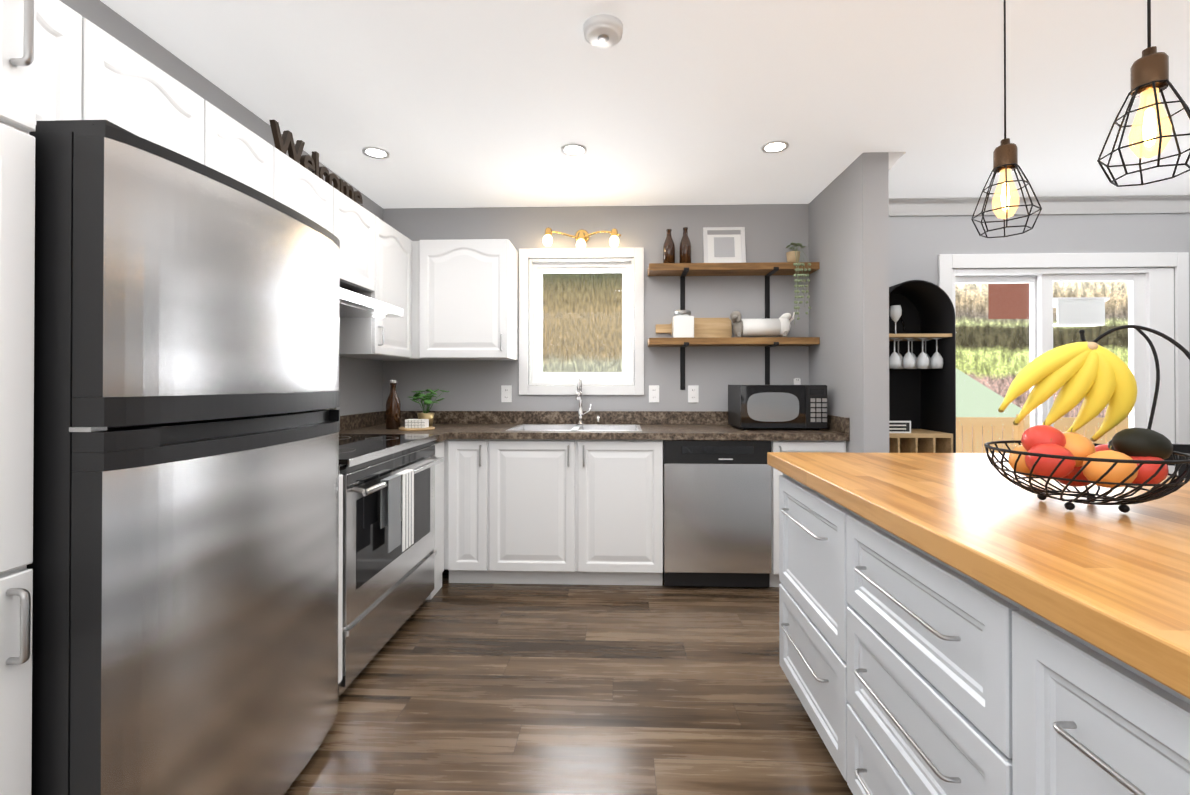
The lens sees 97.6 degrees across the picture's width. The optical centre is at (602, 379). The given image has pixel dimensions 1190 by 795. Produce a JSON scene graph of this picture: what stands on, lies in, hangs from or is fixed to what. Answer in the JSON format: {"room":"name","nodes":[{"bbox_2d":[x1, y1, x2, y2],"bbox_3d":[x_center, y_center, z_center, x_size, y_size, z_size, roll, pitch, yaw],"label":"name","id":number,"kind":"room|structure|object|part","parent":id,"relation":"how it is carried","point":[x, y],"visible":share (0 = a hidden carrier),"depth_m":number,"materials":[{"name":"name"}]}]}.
{"room":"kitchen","nodes":[
{"label":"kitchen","id":0,"kind":"room"},
{"bbox_2d":[60,0,382,415],"bbox_3d":[-1.728,-0.011,0.581,0.150,2.430,6.500,0,0,2],"label":"wall","id":1,"kind":"structure","parent":0,"point":[361,385],"depth_m":2.23,"materials":[{"name":"grey paint"}]},
{"bbox_2d":[36,0,95,120],"bbox_3d":[-1.464,-0.696,1.156,0.337,0.424,0.290,0,0,2],"label":"upper cabinet","id":2,"kind":"object","parent":1,"relation":"attached to","point":[65,40],"depth_m":1.25,"materials":[{"name":"white wood"}]},
{"bbox_2d":[96,26,211,167],"bbox_3d":[-1.453,-0.694,1.491,0.337,0.424,0.380,0,0,2],"label":"upper cabinet","id":3,"kind":"object","parent":1,"relation":"attached to","point":[133,94],"depth_m":1.48,"materials":[{"name":"white wood"}]},
{"bbox_2d":[212,105,279,201],"bbox_3d":[-1.441,-0.692,1.848,0.337,0.424,0.335,0,0,2],"label":"upper cabinet","id":4,"kind":"object","parent":1,"relation":"attached to","point":[238,153],"depth_m":1.85,"materials":[{"name":"white wood"}]},
{"bbox_2d":[280,151,339,279],"bbox_3d":[-1.428,-0.690,2.223,0.337,0.424,0.415,0,0,2],"label":"upper cabinet","id":5,"kind":"object","parent":1,"relation":"attached to","point":[301,190],"depth_m":2.24,"materials":[{"name":"white wood"}]},
{"bbox_2d":[339,192,379,295],"bbox_3d":[-1.415,-0.688,2.638,0.337,0.424,0.415,0,0,2],"label":"upper cabinet","id":6,"kind":"object","parent":1,"relation":"attached to","point":[359,228],"depth_m":2.68,"materials":[{"name":"white wood"}]},
{"bbox_2d":[269,119,362,205],"bbox_3d":[-1.302,-0.964,2.424,0.022,0.134,0.710,0,0,2],"label":"welcome sign","id":7,"kind":"object","parent":6,"relation":"on","point":[284,143],"visible":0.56,"depth_m":2.29,"materials":[{"name":"brown wood"}]},
{"bbox_2d":[340,411,385,430],"bbox_3d":[-1.551,0.265,3.285,0.022,0.090,0.776,0,0,2],"label":"backsplash","id":8,"kind":"structure","parent":1,"relation":"attached to","point":[347,422],"depth_m":3.32,"materials":[{"name":"brown stone"}]},
{"bbox_2d":[339,287,403,317],"bbox_3d":[-1.340,-0.402,2.426,0.501,0.144,0.812,0,0,2],"label":"range hood","id":9,"kind":"object","parent":1,"relation":"attached to","point":[353,304],"visible":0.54,"depth_m":2.52,"materials":[{"name":"metal"}]},
{"bbox_2d":[339,219,411,359],"bbox_3d":[-1.399,-0.516,3.096,0.337,0.762,0.505,0,0,2],"label":"upper cabinet","id":10,"kind":"object","parent":1,"relation":"attached to","point":[363,338],"depth_m":3.03,"materials":[{"name":"white wood"}]},
{"bbox_2d":[284,569,852,794],"bbox_3d":[1.475,1.234,0.468,6.560,0.060,6.500,0,0,2],"label":"floor","id":11,"kind":"structure","parent":0,"point":[500,689],"depth_m":1.95,"materials":[{"name":"wood"}]},
{"bbox_2d":[0,0,35,794],"bbox_3d":[-1.356,0.146,0.391,0.604,2.115,1.210,0,0,2],"label":"pantry","id":12,"kind":"object","parent":11,"relation":"on","point":[17,126],"visible":1,"depth_m":0.95,"materials":[{"name":"white wood"}]},
{"bbox_2d":[27,120,339,794],"bbox_3d":[-1.242,0.354,1.427,0.707,1.711,0.844,0,0,2],"label":"fridge","id":13,"kind":"object","parent":11,"relation":"on","point":[184,565],"visible":1,"depth_m":1.13,"materials":[{"name":"silver metal"}]},
{"bbox_2d":[328,408,444,695],"bbox_3d":[-1.214,0.680,2.411,0.696,1.070,0.932,0,0,2],"label":"stove","id":14,"kind":"object","parent":11,"relation":"on","point":[389,554],"visible":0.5,"depth_m":2.22,"materials":[{"name":"metal"}]},
{"bbox_2d":[338,439,445,602],"bbox_3d":[-1.248,0.784,2.978,0.647,0.868,0.188,0,0,2],"label":"base cabinet","id":15,"kind":"object","parent":11,"relation":"on","point":[440,448],"depth_m":2.94,"materials":[{"name":"white"}]},
{"bbox_2d":[450,439,489,582],"bbox_3d":[-0.775,0.786,3.341,0.237,0.868,0.607,0,0,2],"label":"base cabinet","id":16,"kind":"object","parent":11,"relation":"on","point":[469,458],"depth_m":3.04,"materials":[{"name":"white wood"}]},
{"bbox_2d":[490,439,665,585],"bbox_3d":[-0.147,0.786,3.320,1.019,0.868,0.607,0,0,2],"label":"base cabinet","id":17,"kind":"object","parent":11,"relation":"on","point":[542,497],"depth_m":3.02,"materials":[{"name":"white wood"}]},
{"bbox_2d":[339,423,849,442],"bbox_3d":[-0.078,0.329,3.236,2.968,0.040,0.776,0,0,2],"label":"countertop","id":18,"kind":"structure","parent":17,"relation":"on","point":[444,431],"depth_m":3.01,"materials":[{"name":"brown stone"}]},
{"bbox_2d":[386,378,400,428],"bbox_3d":[-1.305,0.151,3.248,0.086,0.315,0.086,0,0,2],"label":"bottle","id":19,"kind":"object","parent":18,"relation":"on","point":[393,412],"visible":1,"depth_m":3.22,"materials":[{"name":"brown glass"}]},
{"bbox_2d":[399,419,434,430],"bbox_3d":[-1.137,0.277,3.191,0.210,0.062,0.210,0,0,2],"label":"cutting board","id":20,"kind":"object","parent":18,"relation":"on","point":[416,424],"visible":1,"depth_m":3.16,"materials":[{"name":"brown wood"}]},
{"bbox_2d":[409,389,449,425],"bbox_3d":[-1.134,0.186,3.437,0.266,0.247,0.211,0,0,2],"label":"potted plant","id":21,"kind":"object","parent":18,"relation":"on","point":[426,398],"visible":0.94,"depth_m":3.38,"materials":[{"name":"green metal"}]},
{"bbox_2d":[506,423,641,430],"bbox_3d":[-0.162,0.389,3.298,0.810,0.171,0.440,0,0,2],"label":"sink","id":22,"kind":"object","parent":18,"relation":"in","point":[517,426],"depth_m":3.49,"materials":[{"name":"white ceramic"}]},
{"bbox_2d":[576,374,599,423],"bbox_3d":[-0.098,0.138,3.476,0.157,0.344,0.209,0,0,2],"label":"faucet","id":23,"kind":"object","parent":18,"relation":"on","point":[579,398],"visible":0.92,"depth_m":3.54,"materials":[{"name":"silver metal"}]},
{"bbox_2d":[728,385,826,429],"bbox_3d":[1.098,0.172,3.315,0.515,0.273,0.376,0,0,2],"label":"microwave","id":24,"kind":"object","parent":18,"relation":"on","point":[777,406],"visible":1,"depth_m":3.13,"materials":[{"name":"black plastic"}]},
{"bbox_2d":[662,440,771,586],"bbox_3d":[0.672,0.785,3.284,0.610,0.860,0.605,0,0,2],"label":"dishwasher","id":25,"kind":"object","parent":11,"relation":"on","point":[717,531],"visible":0.85,"depth_m":2.99,"materials":[{"name":"silver metal"}]},
{"bbox_2d":[742,439,845,586],"bbox_3d":[1.195,0.785,3.276,0.426,0.868,0.607,0,0,2],"label":"base cabinet","id":26,"kind":"object","parent":11,"relation":"on","point":[775,447],"depth_m":2.98,"materials":[{"name":"white wood"}]},
{"bbox_2d":[889,280,955,452],"bbox_3d":[1.933,0.305,3.368,0.465,1.830,0.358,0,0,2],"label":"bar cabinet","id":27,"kind":"object","parent":11,"relation":"on","point":[922,376],"visible":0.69,"depth_m":3.34,"materials":[{"name":"black wood"}]},
{"bbox_2d":[779,473,1189,794],"bbox_3d":[1.104,0.769,0.512,1.004,0.870,3.058,0,0,2],"label":"kitchen island","id":28,"kind":"object","parent":11,"relation":"on","point":[908,668],"visible":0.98,"depth_m":1.00,"materials":[{"name":"white wood"}]},
{"bbox_2d":[767,452,1189,698],"bbox_3d":[1.131,0.307,0.504,1.050,0.050,3.120,0,0,2],"label":"island countertop","id":29,"kind":"structure","parent":28,"relation":"on","point":[1113,580],"depth_m":0.94,"materials":[{"name":"brown wood"}]},
{"bbox_2d":[984,325,1189,512],"bbox_3d":[1.073,0.084,1.168,0.350,0.401,0.350,0,0,2],"label":"fruit basket","id":30,"kind":"object","parent":29,"relation":"on","point":[1098,377],"visible":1,"depth_m":1.13,"materials":[{"name":"yellow food"}]},
{"bbox_2d":[1165,444,1189,465],"bbox_3d":[2.838,0.761,2.650,0.420,0.910,0.473,0,0,2],"label":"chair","id":31,"kind":"object","parent":11,"relation":"on","point":[1183,448],"visible":0.02,"depth_m":2.44,"materials":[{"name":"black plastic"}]},
{"bbox_2d":[1178,453,1189,477],"bbox_3d":[2.646,0.758,2.055,0.473,0.910,0.420,0,0,-26],"label":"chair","id":32,"kind":"object","parent":11,"relation":"on","point":[1182,469],"visible":0.04,"depth_m":2.13,"materials":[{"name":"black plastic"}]},
{"bbox_2d":[100,0,1189,208],"bbox_3d":[1.475,-1.276,0.482,6.560,0.100,6.500,0,0,2],"label":"ceiling","id":33,"kind":"structure","parent":0,"point":[467,103],"depth_m":2.19,"materials":[{"name":"white paint"}]},
{"bbox_2d":[362,147,389,158],"bbox_3d":[-1.210,-1.209,2.782,0.136,0.008,0.136,0,0,2],"label":"recessed light","id":34,"kind":"object","parent":33,"relation":"in","point":[376,152],"visible":1,"depth_m":2.78,"materials":[{"name":"white"}]},
{"bbox_2d":[561,143,586,155],"bbox_3d":[-0.151,-1.209,2.747,0.136,0.008,0.136,0,0,2],"label":"recessed light","id":35,"kind":"object","parent":33,"relation":"in","point":[572,149],"visible":1,"depth_m":2.74,"materials":[{"name":"white"}]},
{"bbox_2d":[583,14,622,47],"bbox_3d":[0.003,-1.199,1.805,0.140,0.038,0.140,0,0,2],"label":"smoke detector","id":36,"kind":"object","parent":33,"relation":"attached to","point":[603,30],"visible":1,"depth_m":1.77,"materials":[{"name":"white plastic"}]},
{"bbox_2d":[761,140,788,153],"bbox_3d":[0.898,-1.210,2.712,0.136,0.008,0.136,0,0,2],"label":"recessed light","id":37,"kind":"object","parent":33,"relation":"in","point":[776,146],"visible":0.96,"depth_m":2.71,"materials":[{"name":"white"}]},
{"bbox_2d":[971,0,1041,237],"bbox_3d":[1.137,-0.817,1.471,0.156,0.806,0.155,0,0,2],"label":"pendant light","id":38,"kind":"object","parent":33,"relation":"hanging from","point":[1005,203],"visible":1,"depth_m":1.46,"materials":[{"name":"black metal"}]},
{"bbox_2d":[1097,0,1189,186],"bbox_3d":[1.124,-0.819,1.071,0.156,0.806,0.155,0,0,2],"label":"pendant light","id":39,"kind":"object","parent":33,"relation":"hanging from","point":[1151,130],"visible":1,"depth_m":1.06,"materials":[{"name":"black metal"}]},
{"bbox_2d":[383,204,1189,443],"bbox_3d":[1.580,0.006,3.648,6.260,2.430,0.150,0,0,2],"label":"wall","id":40,"kind":"structure","parent":0,"point":[918,245],"depth_m":3.60,"materials":[{"name":"grey paint"}]},
{"bbox_2d":[412,239,517,359],"bbox_3d":[-0.915,-0.514,3.488,0.641,0.762,0.338,0,0,2],"label":"upper cabinet","id":41,"kind":"object","parent":40,"relation":"attached to","point":[456,299],"depth_m":3.32,"materials":[{"name":"white wood"}]},
{"bbox_2d":[501,385,511,401],"bbox_3d":[-0.671,0.102,3.641,0.072,0.118,0.010,0,0,2],"label":"electrical outlet","id":42,"kind":"object","parent":40,"relation":"attached to","point":[506,393],"visible":1,"depth_m":3.64,"materials":[{"name":"white plastic"}]},
{"bbox_2d":[401,411,727,422],"bbox_3d":[-0.055,0.266,3.614,2.946,0.090,0.020,0,0,2],"label":"backsplash","id":43,"kind":"structure","parent":40,"relation":"attached to","point":[439,416],"depth_m":3.61,"materials":[{"name":"brown stone"}]},
{"bbox_2d":[519,248,643,394],"bbox_3d":[-0.146,-0.401,3.688,0.870,1.020,0.150,0,0,2],"label":"window","id":44,"kind":"structure","parent":40,"relation":"in","point":[538,268],"depth_m":3.63,"materials":[{"name":"white"}]},
{"bbox_3d":[-0.148,-0.402,3.622,0.870,1.020,0.019,0,0,2],"label":"kitchen window trim","id":45,"kind":"part","parent":44,"relation":"part of","materials":[{"name":"white wood"}]},
{"bbox_2d":[543,227,620,250],"bbox_3d":[-0.137,-0.958,3.561,0.531,0.171,0.146,0,0,2],"label":"sconce","id":46,"kind":"object","parent":40,"relation":"attached to","point":[581,236],"visible":1,"depth_m":3.53,"materials":[{"name":"gold metal"}]},
{"bbox_2d":[649,385,658,401],"bbox_3d":[0.358,0.101,3.607,0.072,0.118,0.010,0,0,2],"label":"electrical outlet","id":47,"kind":"object","parent":40,"relation":"attached to","point":[653,393],"visible":1,"depth_m":3.60,"materials":[{"name":"white plastic"}]},
{"bbox_2d":[688,385,698,401],"bbox_3d":[0.628,0.101,3.598,0.072,0.118,0.010,0,0,2],"label":"electrical outlet","id":48,"kind":"object","parent":40,"relation":"attached to","point":[693,393],"visible":1,"depth_m":3.60,"materials":[{"name":"white plastic"}]},
{"bbox_2d":[648,262,819,389],"bbox_3d":[0.861,-0.344,3.491,1.103,0.833,0.212,0,0,2],"label":"wall shelf unit","id":49,"kind":"object","parent":40,"relation":"attached to","point":[767,270],"visible":0.85,"depth_m":3.41,"materials":[{"name":"black metal"}]},
{"bbox_2d":[663,229,674,262],"bbox_3d":[0.450,-0.886,3.515,0.079,0.250,0.079,0,0,-10],"label":"bottle","id":50,"kind":"object","parent":49,"relation":"on","point":[669,246],"depth_m":3.49,"materials":[{"name":"orange glass"}]},
{"bbox_2d":[672,310,693,337],"bbox_3d":[0.539,-0.366,3.494,0.136,0.185,0.120,0,0,2],"label":"jar","id":51,"kind":"object","parent":49,"relation":"on","point":[682,323],"visible":0.92,"depth_m":3.44,"materials":[{"name":"white ceramic"}]},
{"bbox_2d":[679,227,690,262],"bbox_3d":[0.560,-0.891,3.512,0.079,0.260,0.079,0,0,-10],"label":"bottle","id":52,"kind":"object","parent":49,"relation":"on","point":[684,251],"depth_m":3.48,"materials":[{"name":"orange glass"}]},
{"bbox_2d":[656,318,731,337],"bbox_3d":[0.627,-0.348,3.586,0.520,0.150,0.038,0,0,2],"label":"cutting board","id":53,"kind":"object","parent":49,"relation":"on","point":[711,327],"visible":0.73,"depth_m":3.58,"materials":[{"name":"brown wood"}]},
{"bbox_2d":[703,227,745,262],"bbox_3d":[0.840,-0.910,3.589,0.285,0.299,0.064,0,0,2],"label":"framed picture","id":54,"kind":"object","parent":49,"relation":"on","point":[724,249],"visible":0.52,"depth_m":3.59,"materials":[{"name":"white wood"}]},
{"bbox_2d":[730,311,794,336],"bbox_3d":[1.067,-0.364,3.467,0.432,0.181,0.148,0,0,2],"label":"dog","id":55,"kind":"object","parent":49,"relation":"on","point":[781,326],"visible":0.88,"depth_m":3.44,"materials":[{"name":"white ceramic"}]},
{"bbox_2d":[786,242,810,324],"bbox_3d":[1.290,-0.632,3.446,0.123,0.559,0.186,0,0,2],"label":"potted plant","id":56,"kind":"object","parent":49,"relation":"on","point":[793,255],"visible":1,"depth_m":3.36,"materials":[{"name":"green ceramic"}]},
{"bbox_2d":[794,378,800,384],"bbox_3d":[1.337,0.031,3.575,0.045,0.080,0.010,0,0,2],"label":"electrical outlet","id":57,"kind":"object","parent":40,"relation":"attached to","point":[797,381],"visible":0.56,"depth_m":3.57,"materials":[{"name":"white plastic"}]},
{"bbox_2d":[889,195,1189,215],"bbox_3d":[3.129,-1.163,3.482,3.153,0.092,0.092,0,0,2],"label":"crown molding","id":58,"kind":"structure","parent":40,"relation":"attached to","point":[1055,205],"depth_m":3.49,"materials":[{"name":"white wood"}]},
{"bbox_2d":[952,268,1174,475],"bbox_3d":[3.113,0.234,3.591,1.468,1.971,0.140,0,0,2],"label":"sliding door","id":59,"kind":"structure","parent":40,"relation":"in","point":[1151,298],"depth_m":3.53,"materials":[{"name":"white plastic"}]},
{"bbox_2d":[1053,297,1109,326],"bbox_3d":[3.353,-0.476,3.698,0.380,0.195,0.118,0,0,2],"label":"sign","id":60,"kind":"object","parent":59,"relation":"attached to","point":[1066,313],"depth_m":3.64,"materials":[{"name":"white plastic"}]},
{"bbox_2d":[938,252,1189,474],"bbox_3d":[3.105,0.186,3.511,1.632,2.070,0.019,0,0,2],"label":"trim","id":61,"kind":"structure","parent":40,"relation":"attached to","point":[948,263],"depth_m":3.49,"materials":[{"name":"white wood"}]},
{"bbox_2d":[809,152,888,452],"bbox_3d":[1.474,0.004,3.176,0.135,2.430,0.800,0,0,2],"label":"wall","id":62,"kind":"structure","parent":0,"point":[849,278],"depth_m":2.88,"materials":[{"name":"grey paint"}]},
{"bbox_2d":[826,415,849,434],"bbox_3d":[1.397,0.264,3.249,0.020,0.090,0.613,0,0,2],"label":"backsplash","id":63,"kind":"structure","parent":62,"relation":"attached to","point":[834,423],"depth_m":3.06,"materials":[{"name":"brown stone"}]},
{"bbox_2d":[888,152,905,169],"bbox_3d":[1.587,-1.165,3.179,0.092,0.092,0.800,0,0,2],"label":"crown molding","id":64,"kind":"structure","parent":62,"relation":"attached to","point":[894,157],"depth_m":2.78,"materials":[{"name":"white wood"}]},
{"label":"outside","id":65,"kind":"structure","parent":0,"visible":0},
{"label":"ground","id":66,"kind":"structure","parent":65,"visible":0},
{"bbox_2d":[956,414,1128,452],"bbox_3d":[5.172,0.852,5.450,4.200,0.960,0.100,0,0,2],"label":"fence","id":67,"kind":"object","parent":66,"relation":"on","point":[1089,426],"depth_m":5.48,"materials":[{"name":"brown wood"}]},
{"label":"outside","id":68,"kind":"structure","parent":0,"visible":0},
{"bbox_2d":[543,273,621,371],"bbox_3d":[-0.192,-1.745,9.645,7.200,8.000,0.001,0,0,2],"label":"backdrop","id":69,"kind":"structure","parent":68,"point":[605,326],"depth_m":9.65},
{"bbox_2d":[956,368,1029,416],"bbox_3d":[4.381,0.152,6.491,1.950,0.770,0.020,0,0,2],"label":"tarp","id":70,"kind":"object","parent":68,"point":[965,404],"depth_m":6.48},
{"bbox_2d":[988,283,1028,318],"bbox_3d":[7.300,-1.487,9.295,0.800,0.820,0.001,0,0,2],"label":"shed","id":71,"kind":"object","parent":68,"point":[1008,312],"depth_m":9.30,"materials":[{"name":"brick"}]},
{"bbox_2d":[955,281,1128,452],"bbox_3d":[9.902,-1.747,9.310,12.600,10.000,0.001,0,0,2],"label":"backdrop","id":72,"kind":"structure","parent":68,"point":[999,349],"depth_m":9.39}
]}

